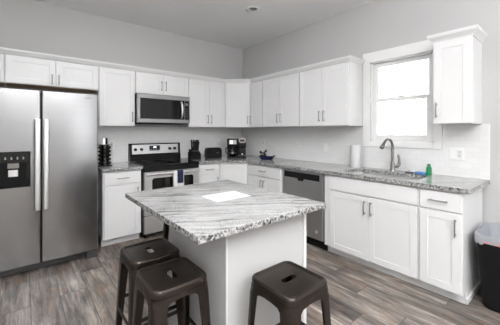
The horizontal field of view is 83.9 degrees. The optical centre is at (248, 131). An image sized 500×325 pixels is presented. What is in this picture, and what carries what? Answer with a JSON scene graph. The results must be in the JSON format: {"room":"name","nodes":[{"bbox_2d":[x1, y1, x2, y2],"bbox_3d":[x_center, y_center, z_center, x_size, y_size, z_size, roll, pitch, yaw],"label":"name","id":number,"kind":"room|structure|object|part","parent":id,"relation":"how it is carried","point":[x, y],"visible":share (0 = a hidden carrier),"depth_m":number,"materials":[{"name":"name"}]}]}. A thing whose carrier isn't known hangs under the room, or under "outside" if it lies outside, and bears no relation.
{"room":"kitchen","nodes":[
{"label":"kitchen","id":0,"kind":"room"},
{"bbox_2d":[0,0,242,127],"bbox_3d":[-1.831,-0.049,3.914,4.600,2.969,0.150,0,0,-39],"label":"wall","id":1,"kind":"structure","parent":0,"point":[27,25],"depth_m":3.75,"materials":[{"name":"grey paint"}]},
{"bbox_2d":[0,53,5,85],"bbox_3d":[-2.929,-0.649,2.692,0.854,0.301,0.358,0,0,-39],"label":"upper cabinet","id":2,"kind":"object","parent":1,"relation":"attached to","point":[2,56],"visible":0.94,"depth_m":2.84,"materials":[{"name":"white paint"}]},
{"bbox_3d":[-2.680,-0.648,2.720,0.418,0.282,0.020,0,0,-39],"label":"door","id":3,"kind":"part","parent":2,"relation":"part of","materials":[{"name":"white paint"}]},
{"bbox_2d":[5,54,97,92],"bbox_3d":[-2.261,-0.649,3.236,0.864,0.301,0.358,0,0,-39],"label":"upper cabinet","id":4,"kind":"object","parent":1,"relation":"attached to","point":[20,71],"visible":1,"depth_m":3.10,"materials":[{"name":"white paint"}]},
{"bbox_3d":[-2.341,-0.648,2.996,0.424,0.282,0.020,0,0,-39],"label":"door","id":5,"kind":"part","parent":4,"relation":"part of","materials":[{"name":"white paint"}]},
{"bbox_3d":[-2.010,-0.648,3.265,0.424,0.282,0.020,0,0,-39],"label":"door","id":6,"kind":"part","parent":4,"relation":"part of","materials":[{"name":"white paint"}]},
{"bbox_2d":[94,66,134,126],"bbox_3d":[-1.757,-0.433,3.646,0.431,0.733,0.358,0,0,-39],"label":"upper cabinet","id":7,"kind":"object","parent":1,"relation":"attached to","point":[116,87],"visible":0.99,"depth_m":3.53,"materials":[{"name":"white paint"}]},
{"bbox_2d":[135,71,187,96],"bbox_3d":[-1.291,-0.655,4.024,0.766,0.290,0.358,0,0,-39],"label":"upper cabinet","id":8,"kind":"object","parent":1,"relation":"attached to","point":[148,83],"visible":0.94,"depth_m":3.88,"materials":[{"name":"white paint"}]},
{"bbox_3d":[-1.352,-0.651,3.800,0.374,0.275,0.020,0,0,-39],"label":"door","id":9,"kind":"part","parent":8,"relation":"part of","materials":[{"name":"white paint"}]},
{"bbox_2d":[135,93,189,124],"bbox_3d":[-1.265,-0.303,3.982,0.748,0.400,0.457,0,0,-39],"label":"microwave","id":10,"kind":"object","parent":8,"relation":"attached to","point":[149,108],"visible":0.97,"depth_m":3.82,"materials":[{"name":"silver metal"}]},
{"bbox_3d":[-0.957,-0.304,3.979,0.032,0.249,0.064,0,0,-39],"label":"handle","id":11,"kind":"part","parent":10,"relation":"part of","materials":[{"name":"metal"}]},
{"bbox_3d":[-0.911,-0.306,4.068,0.067,0.270,0.026,0,0,-39],"label":"control panel","id":12,"kind":"part","parent":10,"relation":"part of","materials":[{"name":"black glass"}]},
{"bbox_3d":[-1.060,-0.651,4.039,0.374,0.275,0.020,0,0,-39],"label":"door","id":13,"kind":"part","parent":8,"relation":"part of","materials":[{"name":"white paint"}]},
{"bbox_2d":[98,126,242,162],"bbox_3d":[-1.086,0.181,4.418,2.492,0.494,0.008,0,0,-39],"label":"tile backsplash","id":14,"kind":"structure","parent":1,"relation":"attached to","point":[122,136],"depth_m":4.26,"materials":[{"name":"white tile"}]},
{"bbox_2d":[109,140,113,148],"bbox_3d":[-1.863,0.180,3.776,0.070,0.114,0.008,0,0,-39],"label":"wall outlet","id":15,"kind":"object","parent":14,"relation":"attached to","point":[110,141],"visible":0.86,"depth_m":3.78,"materials":[{"name":"white plastic"}]},
{"bbox_2d":[179,78,224,127],"bbox_3d":[-0.735,-0.433,4.477,0.665,0.733,0.358,0,0,-39],"label":"upper cabinet","id":16,"kind":"object","parent":1,"relation":"attached to","point":[207,98],"visible":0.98,"depth_m":4.35,"materials":[{"name":"white paint"}]},
{"bbox_3d":[-0.766,-0.430,4.277,0.349,0.718,0.020,0,0,-39],"label":"door","id":17,"kind":"part","parent":16,"relation":"part of","materials":[{"name":"white paint"}]},
{"bbox_3d":[-0.513,-0.430,4.483,0.299,0.718,0.020,0,0,-39],"label":"door","id":18,"kind":"part","parent":16,"relation":"part of","materials":[{"name":"white paint"}]},
{"bbox_2d":[217,83,262,127],"bbox_3d":[-0.159,-0.433,4.780,0.610,0.733,0.615,0,0,-39],"label":"upper cabinet","id":19,"kind":"object","parent":1,"relation":"attached to","point":[237,95],"visible":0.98,"depth_m":4.55,"materials":[{"name":"white paint"}]},
{"bbox_3d":[-0.183,-0.430,4.558,0.396,0.718,0.020,0,0,6],"label":"door","id":20,"kind":"part","parent":19,"relation":"part of","materials":[{"name":"white paint"}]},
{"bbox_2d":[34,0,374,49],"bbox_3d":[0.625,-1.584,1.013,4.450,0.100,7.750,0,0,-39],"label":"ceiling","id":21,"kind":"structure","parent":0,"point":[223,22],"depth_m":3.65,"materials":[{"name":"paint"}]},
{"bbox_2d":[246,6,259,11],"bbox_3d":[0.053,-1.529,3.481,0.184,0.010,0.184,0,0,-39],"label":"recessed light","id":22,"kind":"object","parent":21,"relation":"in","point":[249,8],"visible":1,"depth_m":3.47,"materials":[{"name":"white plastic"}]},
{"bbox_2d":[0,231,499,324],"bbox_3d":[0.614,1.385,0.908,4.300,0.100,7.600,0,0,-39],"label":"floor","id":23,"kind":"structure","parent":0,"point":[79,291],"depth_m":2.23,"materials":[{"name":"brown wood"}]},
{"bbox_2d":[0,88,97,276],"bbox_3d":[-2.176,0.466,2.941,0.910,1.738,0.845,0,0,-39],"label":"refrigerator","id":24,"kind":"object","parent":23,"relation":"on","point":[49,140],"visible":1,"depth_m":2.66,"materials":[{"name":"metal"}]},
{"bbox_3d":[-2.129,0.313,2.513,0.080,0.045,0.014,0,0,-39],"label":"spout","id":25,"kind":"part","parent":24,"relation":"part of","materials":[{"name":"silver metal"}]},
{"bbox_3d":[-2.173,0.430,2.549,0.421,1.634,0.093,0,0,-39],"label":"door","id":26,"kind":"part","parent":24,"relation":"part of","materials":[{"name":"metal"}]},
{"bbox_3d":[-1.977,0.308,2.603,0.042,0.850,0.070,0,0,-39],"label":"handle","id":27,"kind":"part","parent":24,"relation":"part of","materials":[{"name":"metal"}]},
{"bbox_3d":[-1.927,0.308,2.644,0.041,0.850,0.070,0,0,-39],"label":"handle","id":28,"kind":"part","parent":24,"relation":"part of","materials":[{"name":"metal"}]},
{"bbox_3d":[-1.817,0.430,2.838,0.481,1.634,0.093,0,0,-39],"label":"door","id":29,"kind":"part","parent":24,"relation":"part of","materials":[{"name":"metal"}]},
{"bbox_2d":[98,169,140,246],"bbox_3d":[-1.671,0.899,3.512,0.429,0.872,0.652,0,0,-39],"label":"base cabinet","id":30,"kind":"object","parent":23,"relation":"on","point":[119,218],"visible":0.85,"depth_m":3.27,"materials":[{"name":"white paint"}]},
{"bbox_2d":[98,162,142,171],"bbox_3d":[-1.680,0.445,3.523,0.451,0.034,0.648,0,0,-39],"label":"countertop","id":31,"kind":"structure","parent":30,"relation":"on","point":[119,166],"depth_m":3.36,"materials":[{"name":"grey stone"}]},
{"bbox_2d":[98,138,111,166],"bbox_3d":[-1.795,0.255,3.460,0.124,0.346,0.124,0,0,15],"label":"spice rack","id":32,"kind":"object","parent":31,"relation":"on","point":[104,140],"visible":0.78,"depth_m":3.44,"materials":[{"name":"black plastic"}]},
{"bbox_3d":[-1.493,0.549,3.293,0.403,0.144,0.020,0,0,-39],"label":"drawer","id":33,"kind":"part","parent":30,"relation":"part of","materials":[{"name":"white paint"}]},
{"bbox_3d":[-1.493,0.939,3.293,0.403,0.608,0.020,0,0,-39],"label":"door","id":34,"kind":"part","parent":30,"relation":"part of","materials":[{"name":"white paint"}]},
{"bbox_2d":[115,238,179,324],"bbox_3d":[-0.584,1.014,1.643,0.330,0.643,0.330,0,0,-39],"label":"metal stool","id":35,"kind":"object","parent":23,"relation":"on","point":[134,257],"visible":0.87,"depth_m":1.60,"materials":[{"name":"metal"}]},
{"bbox_3d":[-0.750,1.032,1.659,0.119,0.607,0.170,0,0,6],"label":"leg","id":36,"kind":"part","parent":35,"relation":"part of","materials":[{"name":"brown metal"}]},
{"bbox_3d":[-0.601,1.032,1.477,0.170,0.607,0.119,0,0,6],"label":"leg","id":37,"kind":"part","parent":35,"relation":"part of","materials":[{"name":"brown metal"}]},
{"bbox_3d":[-0.584,0.709,1.643,0.276,0.034,0.276,0,0,-39],"label":"seat","id":38,"kind":"part","parent":35,"relation":"part of","materials":[{"name":"brown metal"}]},
{"bbox_2d":[128,142,200,237],"bbox_3d":[-1.173,0.754,3.868,0.756,1.162,0.728,0,0,-39],"label":"range","id":39,"kind":"object","parent":23,"relation":"on","point":[156,173],"visible":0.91,"depth_m":3.74,"materials":[{"name":"grey metal"}]},
{"bbox_3d":[-0.994,1.161,3.649,0.752,0.212,0.038,0,0,-39],"label":"storage drawer","id":40,"kind":"part","parent":39,"relation":"part of","materials":[{"name":"metal"}]},
{"bbox_3d":[-1.384,0.244,4.093,0.155,0.073,0.008,0,0,-39],"label":"display panel","id":41,"kind":"part","parent":39,"relation":"part of","materials":[{"name":"black glass"}]},
{"bbox_3d":[-1.368,0.257,4.109,0.686,0.132,0.011,0,0,-39],"label":"control panel","id":42,"kind":"part","parent":39,"relation":"part of","materials":[{"name":"metal"}]},
{"bbox_2d":[130,158,198,166],"bbox_3d":[-1.171,0.430,3.866,0.756,0.023,0.587,0,0,-39],"label":"cooktop","id":43,"kind":"object","parent":39,"relation":"in","point":[145,162],"depth_m":3.79,"materials":[{"name":"black glass"}]},
{"bbox_3d":[-0.997,0.473,3.652,0.756,0.061,0.028,0,0,-39],"label":"vent trim","id":44,"kind":"part","parent":39,"relation":"part of","materials":[{"name":"black plastic"}]},
{"bbox_3d":[-0.993,0.775,3.648,0.752,0.536,0.040,0,0,-39],"label":"oven door","id":45,"kind":"part","parent":39,"relation":"part of","materials":[{"name":"metal"}]},
{"bbox_3d":[-0.962,0.529,3.609,0.732,0.032,0.060,0,0,-39],"label":"oven handle","id":46,"kind":"part","parent":39,"relation":"part of","materials":[{"name":"metal"}]},
{"bbox_2d":[173,170,183,186],"bbox_3d":[-0.915,0.677,3.622,0.142,0.337,0.036,0,0,-39],"label":"dish towel","id":47,"kind":"object","parent":39,"relation":"hanging from","point":[175,177],"visible":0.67,"depth_m":3.59,"materials":[{"name":"white fabric"}]},
{"bbox_2d":[177,170,183,182],"bbox_3d":[-0.901,0.586,3.633,0.083,0.165,0.046,0,0,-39],"label":"cloth","id":48,"kind":"object","parent":39,"relation":"attached to","point":[180,175],"visible":0.98,"depth_m":3.62,"materials":[{"name":"blue fabric"}]},
{"bbox_2d":[163,223,168,239],"bbox_3d":[-0.544,1.014,2.370,0.330,0.643,0.330,0,0,-39],"label":"metal stool","id":49,"kind":"object","parent":23,"relation":"on","point":[165,226],"visible":0.02,"depth_m":2.41,"materials":[{"name":"black metal"}]},
{"bbox_2d":[132,257,210,324],"bbox_3d":[-0.382,1.014,1.368,0.330,0.643,0.330,0,0,-39],"label":"metal stool","id":50,"kind":"object","parent":23,"relation":"on","point":[153,284],"visible":1,"depth_m":1.33,"materials":[{"name":"brown metal"}]},
{"bbox_3d":[-0.547,1.032,1.385,0.119,0.607,0.170,0,0,6],"label":"leg","id":51,"kind":"part","parent":50,"relation":"part of","materials":[{"name":"brown metal"}]},
{"bbox_3d":[-0.399,1.032,1.202,0.170,0.607,0.119,0,0,6],"label":"leg","id":52,"kind":"part","parent":50,"relation":"part of","materials":[{"name":"brown metal"}]},
{"bbox_3d":[-0.382,0.709,1.368,0.276,0.034,0.276,0,0,-39],"label":"seat","id":53,"kind":"part","parent":50,"relation":"part of","materials":[{"name":"brown metal"}]},
{"bbox_3d":[-0.365,1.032,1.533,0.170,0.607,0.119,0,0,6],"label":"leg","id":54,"kind":"part","parent":50,"relation":"part of","materials":[{"name":"brown metal"}]},
{"bbox_3d":[-0.216,1.032,1.351,0.119,0.607,0.170,0,0,6],"label":"leg","id":55,"kind":"part","parent":50,"relation":"part of","materials":[{"name":"brown metal"}]},
{"bbox_2d":[198,163,218,182],"bbox_3d":[-0.757,0.899,4.255,0.368,0.872,0.652,0,0,-39],"label":"base cabinet","id":56,"kind":"object","parent":23,"relation":"on","point":[209,172],"visible":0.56,"depth_m":4.03,"materials":[{"name":"white paint"}]},
{"bbox_3d":[-0.579,0.549,4.036,0.342,0.144,0.020,0,0,-39],"label":"drawer","id":57,"kind":"part","parent":56,"relation":"part of","materials":[{"name":"white paint"}]},
{"bbox_3d":[-0.579,0.939,4.036,0.342,0.608,0.020,0,0,-39],"label":"door","id":58,"kind":"part","parent":56,"relation":"part of","materials":[{"name":"white paint"}]},
{"bbox_2d":[219,163,247,183],"bbox_3d":[-0.183,0.899,4.560,0.904,0.872,0.904,0,0,-39],"label":"base cabinet","id":59,"kind":"object","parent":23,"relation":"on","point":[237,172],"visible":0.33,"depth_m":4.12,"materials":[{"name":"white paint"}]},
{"bbox_2d":[181,155,489,193],"bbox_3d":[0.508,0.445,3.427,1.284,0.034,3.556,0,0,-39],"label":"countertop","id":60,"kind":"structure","parent":59,"relation":"on","point":[464,185],"depth_m":2.89,"materials":[{"name":"grey stone"}]},
{"bbox_2d":[188,149,200,159],"bbox_3d":[-0.836,0.351,4.279,0.176,0.155,0.110,0,0,-35],"label":"knife block","id":61,"kind":"object","parent":60,"relation":"on","point":[192,155],"visible":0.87,"depth_m":4.23,"materials":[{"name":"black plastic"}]},
{"bbox_2d":[204,147,221,158],"bbox_3d":[-0.562,0.342,4.460,0.270,0.172,0.136,0,0,-29],"label":"toaster","id":62,"kind":"object","parent":60,"relation":"on","point":[210,152],"visible":0.98,"depth_m":4.40,"materials":[{"name":"black plastic"}]},
{"bbox_2d":[227,138,245,157],"bbox_3d":[-0.204,0.270,4.628,0.310,0.316,0.261,0,0,-3],"label":"coffee maker","id":63,"kind":"object","parent":60,"relation":"on","point":[239,143],"visible":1,"depth_m":4.51,"materials":[{"name":"black plastic"}]},
{"bbox_2d":[225,146,236,155],"bbox_3d":[-0.282,0.326,4.581,0.168,0.160,0.139,0,0,26],"label":"coffee carafe","id":64,"kind":"object","parent":63,"relation":"on","point":[232,151],"visible":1,"depth_m":4.53,"materials":[{"name":"black glass"}]},
{"bbox_3d":[-0.269,0.346,4.574,0.136,0.120,0.136,0,0,-3],"label":"carafe glass","id":65,"kind":"part","parent":64,"relation":"part of","materials":[{"name":"clear glass"}]},
{"bbox_3d":[-0.204,0.417,4.628,0.310,0.022,0.260,0,0,-3],"label":"plate","id":66,"kind":"part","parent":63,"relation":"part of","materials":[{"name":"black plastic"}]},
{"bbox_2d":[259,155,275,159],"bbox_3d":[0.285,0.395,4.229,0.260,0.066,0.140,0,0,23],"label":"dish","id":67,"kind":"object","parent":60,"relation":"on","point":[260,156],"visible":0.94,"depth_m":4.18,"materials":[{"name":"ceramic"}]},
{"bbox_2d":[350,145,360,167],"bbox_3d":[1.278,0.295,3.324,0.119,0.266,0.119,0,0,-39],"label":"paper towel roll","id":68,"kind":"object","parent":60,"relation":"on","point":[355,150],"visible":1,"depth_m":3.27,"materials":[{"name":"white paper"}]},
{"bbox_2d":[354,172,420,179],"bbox_3d":[1.374,0.563,2.834,0.384,0.200,0.754,0,0,-39],"label":"sink","id":69,"kind":"object","parent":60,"relation":"in","point":[378,174],"visible":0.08,"depth_m":2.96,"materials":[{"name":"metal"}]},
{"bbox_2d":[379,138,400,171],"bbox_3d":[1.480,0.249,2.907,0.278,0.358,0.108,0,0,-39],"label":"kitchen faucet","id":70,"kind":"object","parent":60,"relation":"on","point":[393,166],"visible":1,"depth_m":2.96,"materials":[{"name":"silver metal"}]},
{"bbox_3d":[1.583,0.315,2.959,0.065,0.148,0.039,0,0,23],"label":"lever","id":71,"kind":"part","parent":70,"relation":"part of","materials":[{"name":"silver metal"}]},
{"bbox_2d":[415,171,425,174],"bbox_3d":[1.701,0.415,2.756,0.060,0.026,0.092,0,0,-19],"label":"sponge","id":72,"kind":"object","parent":60,"relation":"on","point":[416,172],"visible":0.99,"depth_m":2.73,"materials":[{"name":"blue"}]},
{"bbox_2d":[426,164,431,175],"bbox_3d":[1.751,0.372,2.703,0.046,0.112,0.032,0,0,21],"label":"dish soap bottle","id":73,"kind":"object","parent":60,"relation":"on","point":[428,168],"visible":1,"depth_m":2.69,"materials":[{"name":"green plastic"}]},
{"bbox_2d":[169,214,305,324],"bbox_3d":[-0.092,0.898,1.816,0.606,0.875,0.692,0,0,-39],"label":"kitchen island","id":74,"kind":"object","parent":23,"relation":"on","point":[229,263],"visible":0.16,"depth_m":1.50,"materials":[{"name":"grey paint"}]},
{"bbox_2d":[125,180,325,244],"bbox_3d":[-0.198,0.444,1.798,0.861,0.032,1.040,0,0,-39],"label":"island countertop","id":75,"kind":"structure","parent":74,"relation":"on","point":[201,220],"depth_m":1.58,"materials":[{"name":"grey stone"}]},
{"bbox_2d":[201,191,250,201],"bbox_3d":[-0.148,0.427,1.837,0.266,0.001,0.196,0,0,-39],"label":"paper sheet","id":76,"kind":"object","parent":75,"relation":"on","point":[225,196],"visible":1,"depth_m":1.82,"materials":[{"name":"white paper"}]},
{"bbox_3d":[0.123,0.898,1.551,0.606,0.875,0.010,0,0,-39],"label":"corner trim","id":77,"kind":"part","parent":74,"relation":"part of","materials":[{"name":"white paint"}]},
{"bbox_2d":[248,163,282,192],"bbox_3d":[0.426,0.899,4.010,0.652,0.872,0.714,0,0,-39],"label":"base cabinet","id":78,"kind":"object","parent":23,"relation":"on","point":[262,176],"visible":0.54,"depth_m":3.78,"materials":[{"name":"white paint"}]},
{"bbox_3d":[0.095,0.939,3.970,0.020,0.608,0.334,0,0,-39],"label":"door","id":79,"kind":"part","parent":78,"relation":"part of","materials":[{"name":"white paint"}]},
{"bbox_3d":[0.201,0.549,3.839,0.020,0.144,0.670,0,0,-39],"label":"drawer","id":80,"kind":"part","parent":78,"relation":"part of","materials":[{"name":"white paint"}]},
{"bbox_3d":[0.308,0.939,3.709,0.020,0.608,0.334,0,0,-39],"label":"door","id":81,"kind":"part","parent":78,"relation":"part of","materials":[{"name":"white paint"}]},
{"bbox_2d":[248,261,330,324],"bbox_3d":[0.191,1.014,1.322,0.330,0.643,0.330,0,0,-39],"label":"metal stool","id":82,"kind":"object","parent":23,"relation":"on","point":[291,287],"visible":1,"depth_m":1.27,"materials":[{"name":"brown metal"}]},
{"bbox_3d":[0.025,1.032,1.339,0.119,0.607,0.170,0,0,6],"label":"leg","id":83,"kind":"part","parent":82,"relation":"part of","materials":[{"name":"brown metal"}]},
{"bbox_3d":[0.191,0.709,1.322,0.276,0.034,0.276,0,0,-39],"label":"seat","id":84,"kind":"part","parent":82,"relation":"part of","materials":[{"name":"brown metal"}]},
{"bbox_3d":[0.174,1.032,1.156,0.170,0.607,0.119,0,0,6],"label":"leg","id":85,"kind":"part","parent":82,"relation":"part of","materials":[{"name":"brown metal"}]},
{"bbox_3d":[0.356,1.032,1.305,0.119,0.607,0.170,0,0,6],"label":"leg","id":86,"kind":"part","parent":82,"relation":"part of","materials":[{"name":"brown metal"}]},
{"bbox_2d":[283,168,327,250],"bbox_3d":[0.859,0.902,3.497,0.614,0.866,0.616,0,0,-39],"label":"dishwasher","id":87,"kind":"object","parent":23,"relation":"on","point":[305,184],"visible":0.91,"depth_m":3.20,"materials":[{"name":"grey metal"}]},
{"bbox_2d":[325,174,421,286],"bbox_3d":[1.347,0.899,2.878,0.652,0.872,0.943,0,0,-39],"label":"base cabinet","id":88,"kind":"object","parent":23,"relation":"on","point":[373,224],"visible":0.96,"depth_m":2.62,"materials":[{"name":"white paint"}]},
{"bbox_3d":[1.015,0.939,2.839,0.020,0.608,0.427,0,0,-39],"label":"door","id":89,"kind":"part","parent":88,"relation":"part of","materials":[{"name":"white paint"}]},
{"bbox_3d":[1.286,0.939,2.506,0.020,0.608,0.425,0,0,-39],"label":"door","id":90,"kind":"part","parent":88,"relation":"part of","materials":[{"name":"white paint"}]},
{"bbox_2d":[419,187,481,304],"bbox_3d":[1.745,0.899,2.388,0.652,0.872,0.316,0,0,-39],"label":"base cabinet","id":91,"kind":"object","parent":23,"relation":"on","point":[449,221],"visible":0.93,"depth_m":2.22,"materials":[{"name":"white paint"}]},
{"bbox_3d":[1.522,0.549,2.216,0.020,0.144,0.279,0,0,-39],"label":"drawer","id":92,"kind":"part","parent":91,"relation":"part of","materials":[{"name":"white paint"}]},
{"bbox_3d":[1.522,0.939,2.216,0.020,0.608,0.279,0,0,-39],"label":"door","id":93,"kind":"part","parent":91,"relation":"part of","materials":[{"name":"white paint"}]},
{"bbox_3d":[1.883,1.313,2.308,0.532,0.045,0.016,0,0,-39],"label":"shoe trim","id":94,"kind":"part","parent":91,"relation":"part of","materials":[{"name":"white paint"}]},
{"bbox_2d":[474,222,499,312],"bbox_3d":[2.010,1.054,2.112,0.486,0.562,0.398,0,0,-39],"label":"trash can","id":95,"kind":"object","parent":23,"relation":"on","point":[486,237],"visible":1,"depth_m":2.07,"materials":[{"name":"black plastic"}]},
{"bbox_2d":[243,0,499,224],"bbox_3d":[2.340,-0.049,2.312,0.150,2.969,7.600,0,0,-39],"label":"wall","id":96,"kind":"structure","parent":0,"point":[377,25],"depth_m":3.06,"materials":[{"name":"grey paint"}]},
{"bbox_2d":[250,80,262,126],"bbox_3d":[0.225,-0.433,4.508,0.358,0.733,0.300,0,0,-39],"label":"upper cabinet","id":97,"kind":"object","parent":96,"relation":"attached to","point":[256,88],"visible":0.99,"depth_m":4.41,"materials":[{"name":"white paint"}]},
{"bbox_2d":[263,72,303,126],"bbox_3d":[0.554,-0.433,4.103,0.358,0.733,0.740,0,0,-39],"label":"upper cabinet","id":98,"kind":"object","parent":96,"relation":"attached to","point":[281,94],"visible":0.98,"depth_m":3.97,"materials":[{"name":"white paint"}]},
{"bbox_3d":[0.334,-0.430,4.159,0.020,0.718,0.362,0,0,-39],"label":"door","id":99,"kind":"part","parent":98,"relation":"part of","materials":[{"name":"white paint"}]},
{"bbox_3d":[0.564,-0.430,3.876,0.020,0.718,0.362,0,0,-39],"label":"door","id":100,"kind":"part","parent":98,"relation":"part of","materials":[{"name":"white paint"}]},
{"bbox_2d":[300,61,362,126],"bbox_3d":[1.019,-0.433,3.532,0.358,0.733,0.728,0,0,-39],"label":"upper cabinet","id":101,"kind":"object","parent":96,"relation":"attached to","point":[332,95],"visible":1,"depth_m":3.34,"materials":[{"name":"white paint"}]},
{"bbox_2d":[0,47,364,82],"bbox_3d":[-0.896,-0.828,2.843,4.199,0.054,2.145,0,0,-39],"label":"crown molding","id":102,"kind":"structure","parent":101,"relation":"attached to","point":[3,50],"depth_m":3.49,"materials":[{"name":"white paint"}]},
{"bbox_3d":[0.801,-0.430,3.586,0.020,0.718,0.356,0,0,-39],"label":"door","id":103,"kind":"part","parent":101,"relation":"part of","materials":[{"name":"white paint"}]},
{"bbox_3d":[1.027,-0.430,3.308,0.020,0.718,0.356,0,0,-39],"label":"door","id":104,"kind":"part","parent":101,"relation":"part of","materials":[{"name":"white paint"}]},
{"bbox_2d":[243,124,489,179],"bbox_3d":[1.003,0.181,3.830,0.008,0.494,3.556,0,0,-39],"label":"tile backsplash","id":105,"kind":"structure","parent":96,"relation":"attached to","point":[295,143],"depth_m":3.28,"materials":[{"name":"white tile"}]},
{"bbox_2d":[324,143,327,151],"bbox_3d":[1.042,0.220,3.764,0.014,0.114,0.070,0,0,-39],"label":"light switch","id":106,"kind":"object","parent":105,"relation":"attached to","point":[325,144],"visible":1,"depth_m":3.76,"materials":[{"name":"white plastic"}]},
{"bbox_2d":[449,148,463,159],"bbox_3d":[1.964,0.213,2.630,0.014,0.114,0.116,0,0,-39],"label":"switch plate","id":107,"kind":"object","parent":105,"relation":"attached to","point":[454,153],"visible":1,"depth_m":2.63,"materials":[{"name":"white plastic"}]},
{"bbox_2d":[457,150,461,157],"bbox_3d":[1.979,0.213,2.612,0.002,0.068,0.033,0,0,-39],"label":"receptacle","id":108,"kind":"object","parent":107,"relation":"attached to","point":[459,152],"depth_m":2.61,"materials":[{"name":"grey plastic"}]},
{"bbox_2d":[363,40,442,148],"bbox_3d":[1.696,-0.376,3.084,0.172,1.102,0.817,0,0,-39],"label":"window","id":109,"kind":"structure","parent":96,"relation":"in","point":[422,50],"depth_m":3.06,"materials":[{"name":"white paint"}]},
{"bbox_3d":[1.668,-0.140,3.054,0.035,0.482,0.612,0,0,-39],"label":"sash","id":110,"kind":"part","parent":109,"relation":"part of","materials":[{"name":"white paint"}]},
{"bbox_3d":[1.699,-0.572,3.080,0.035,0.447,0.612,0,0,-39],"label":"sash","id":111,"kind":"part","parent":109,"relation":"part of","materials":[{"name":"white paint"}]},
{"bbox_2d":[427,24,487,124],"bbox_3d":[1.863,-0.467,2.494,0.358,0.801,0.368,0,0,-39],"label":"upper cabinet","id":112,"kind":"object","parent":96,"relation":"attached to","point":[457,53],"visible":1,"depth_m":2.40,"materials":[{"name":"white paint"}]},
{"bbox_3d":[1.758,-0.430,2.408,0.020,0.718,0.273,0,0,-39],"label":"door","id":113,"kind":"part","parent":112,"relation":"part of","materials":[{"name":"white paint"}]},
{"bbox_3d":[1.869,-0.830,2.498,0.344,0.075,0.368,0,0,-39],"label":"crown","id":114,"kind":"part","parent":112,"relation":"part of","materials":[{"name":"white paint"}]},
{"bbox_2d":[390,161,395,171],"bbox_3d":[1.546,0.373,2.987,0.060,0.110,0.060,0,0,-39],"label":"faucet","id":115,"kind":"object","parent":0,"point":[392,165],"depth_m":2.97,"materials":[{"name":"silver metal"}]},
{"label":"outside","id":116,"kind":"structure","parent":0,"visible":0},
{"bbox_3d":[11.754,2.085,14.866,29.400,0.100,44.000,0,0,-39],"label":"lawn","id":117,"kind":"structure","parent":116,"visible":0},
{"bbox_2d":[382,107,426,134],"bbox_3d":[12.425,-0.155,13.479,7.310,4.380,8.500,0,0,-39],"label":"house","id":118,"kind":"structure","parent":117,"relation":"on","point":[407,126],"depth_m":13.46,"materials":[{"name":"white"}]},
{"bbox_2d":[387,59,428,134],"bbox_3d":[4.836,-0.214,8.148,1.524,4.504,0.214,0,0,45],"label":"tree","id":119,"kind":"object","parent":117,"relation":"on","point":[417,115],"visible":0.49,"depth_m":8.07,"materials":[{"name":"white plant"}]}
]}

